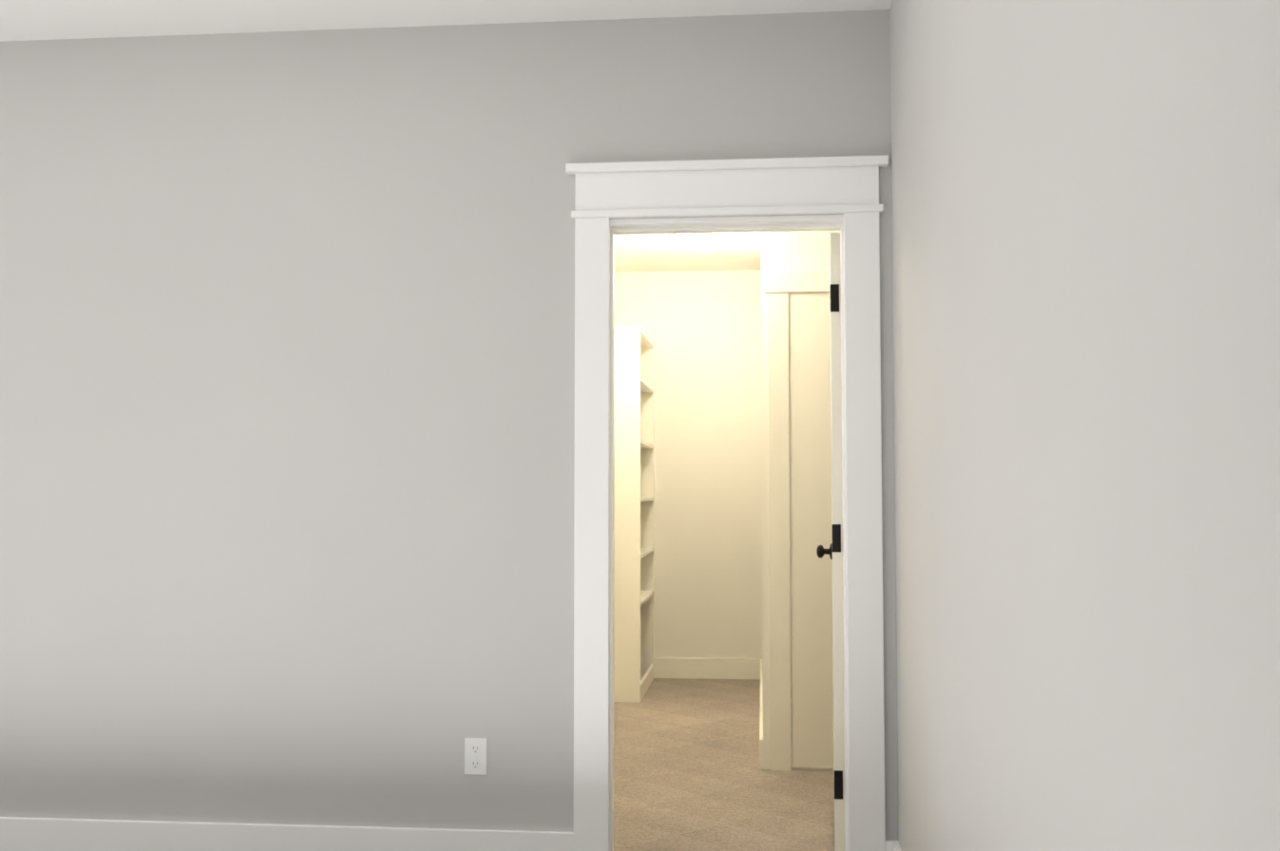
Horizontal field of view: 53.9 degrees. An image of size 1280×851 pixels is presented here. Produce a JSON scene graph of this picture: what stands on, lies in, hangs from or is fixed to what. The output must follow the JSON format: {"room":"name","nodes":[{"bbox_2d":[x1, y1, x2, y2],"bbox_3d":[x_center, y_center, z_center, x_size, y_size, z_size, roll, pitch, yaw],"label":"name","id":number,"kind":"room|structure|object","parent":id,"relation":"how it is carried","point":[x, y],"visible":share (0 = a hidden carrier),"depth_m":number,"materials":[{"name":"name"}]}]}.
{"room":"empty bedroom","nodes":[
{"label":"empty bedroom","id":0,"kind":"room"},
{"bbox_2d":[0,0,892,41],"bbox_3d":[-2.813,-1.456,2.258,7.420,0.100,4.400,0,-3,6],"label":"ceiling","id":1,"kind":"structure","parent":0,"point":[27,20],"depth_m":4.01,"materials":[{"name":"white paint"}]},
{"bbox_2d":[0,9,897,840],"bbox_3d":[-1.817,0.057,4.227,5.490,2.720,0.120,0,-3,6],"label":"wall","id":2,"kind":"structure","parent":0,"point":[287,418],"depth_m":4.09,"materials":[{"name":"beige paint"}]},
{"bbox_2d":[0,817,573,850],"bbox_3d":[-2.322,1.349,4.139,4.250,0.130,0.019,0,-3,6],"label":"baseboard","id":3,"kind":"structure","parent":2,"relation":"attached to","point":[34,834],"depth_m":4.03,"materials":[{"name":"white wood"}]},
{"bbox_2d":[464,738,486,775],"bbox_3d":[-0.520,1.048,3.987,0.070,0.114,0.007,0,-3,6],"label":"outlet","id":4,"kind":"object","parent":2,"relation":"attached to","point":[475,756],"visible":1,"depth_m":3.98,"materials":[{"name":"white plastic"}]},
{"bbox_2d":[565,155,888,850],"bbox_3d":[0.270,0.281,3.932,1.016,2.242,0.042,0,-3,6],"label":"door frame","id":5,"kind":"structure","parent":2,"relation":"attached to","point":[848,187],"depth_m":3.95,"materials":[{"name":"white wood"}]},
{"bbox_2d":[816,232,845,850],"bbox_3d":[0.708,0.401,4.419,0.151,2.028,0.750,0,-3,6],"label":"closet door","id":6,"kind":"structure","parent":2,"relation":"in","point":[834,551],"depth_m":4.06,"materials":[{"name":"white wood"}]},
{"bbox_2d":[614,231,761,272],"bbox_3d":[0.532,-1.154,6.200,2.360,0.100,4.130,0,-3,6],"label":"ceiling","id":7,"kind":"structure","parent":0,"point":[662,253],"depth_m":7.61,"materials":[{"name":"beige paint"}]},
{"bbox_2d":[673,232,736,252],"bbox_3d":[0.355,-1.007,6.858,0.350,0.125,0.350,0,-3,6],"label":"closet ceiling light","id":8,"kind":"object","parent":7,"relation":"attached to","point":[705,242],"visible":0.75,"depth_m":6.77,"materials":[{"name":"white glass"}]},
{"bbox_2d":[614,269,763,659],"bbox_3d":[0.168,0.310,8.177,1.240,2.620,0.120,0,-3,6],"label":"wall","id":9,"kind":"structure","parent":0,"point":[701,330],"depth_m":8.10,"materials":[{"name":"beige paint"}]},
{"bbox_2d":[653,657,758,680],"bbox_3d":[0.201,1.549,8.041,1.080,0.130,0.016,0,-3,6],"label":"baseboard","id":10,"kind":"structure","parent":9,"relation":"attached to","point":[709,668],"depth_m":8.01,"materials":[{"name":"white wood"}]},
{"bbox_2d":[613,678,834,850],"bbox_3d":[0.548,1.566,6.119,2.700,0.100,4.370,0,-3,6],"label":"floor","id":11,"kind":"structure","parent":0,"point":[689,775],"depth_m":5.18,"materials":[{"name":"carpet"}]},
{"bbox_2d":[613,325,654,703],"bbox_3d":[-0.167,0.523,7.659,0.428,2.140,0.948,0,-3,6],"label":"closet shelving","id":12,"kind":"object","parent":11,"relation":"on","point":[634,530],"visible":0.48,"depth_m":7.20,"materials":[{"name":"white wood"}]},
{"bbox_2d":[760,230,840,771],"bbox_3d":[1.217,0.238,6.771,1.120,2.620,2.720,0,-3,6],"label":"wall","id":13,"kind":"structure","parent":0,"point":[802,251],"depth_m":5.49,"materials":[{"name":"beige paint"}]},
{"bbox_2d":[757,659,763,769],"bbox_3d":[0.644,1.481,6.702,0.019,0.130,2.600,0,-3,6],"label":"baseboard","id":14,"kind":"structure","parent":13,"relation":"attached to","point":[760,661],"depth_m":6.10,"materials":[{"name":"white wood"}]},
{"bbox_2d":[764,270,833,771],"bbox_3d":[1.015,0.403,5.401,0.944,2.150,0.026,0,-3,6],"label":"door","id":15,"kind":"structure","parent":13,"relation":"attached to","point":[801,681],"depth_m":5.43,"materials":[{"name":"white wood"}]},
{"bbox_2d":[889,0,1279,850],"bbox_3d":[0.650,-0.065,1.847,0.120,2.720,4.390,0,-3,6],"label":"wall","id":16,"kind":"structure","parent":0,"point":[1085,209],"depth_m":1.59,"materials":[{"name":"beige paint"}]},
{"bbox_2d":[885,840,901,850],"bbox_3d":[0.587,1.232,1.857,0.020,0.130,4.010,0,-3,6],"label":"baseboard","id":17,"kind":"structure","parent":16,"relation":"attached to","point":[890,846],"depth_m":3.84,"materials":[{"name":"white wood"}]}
]}

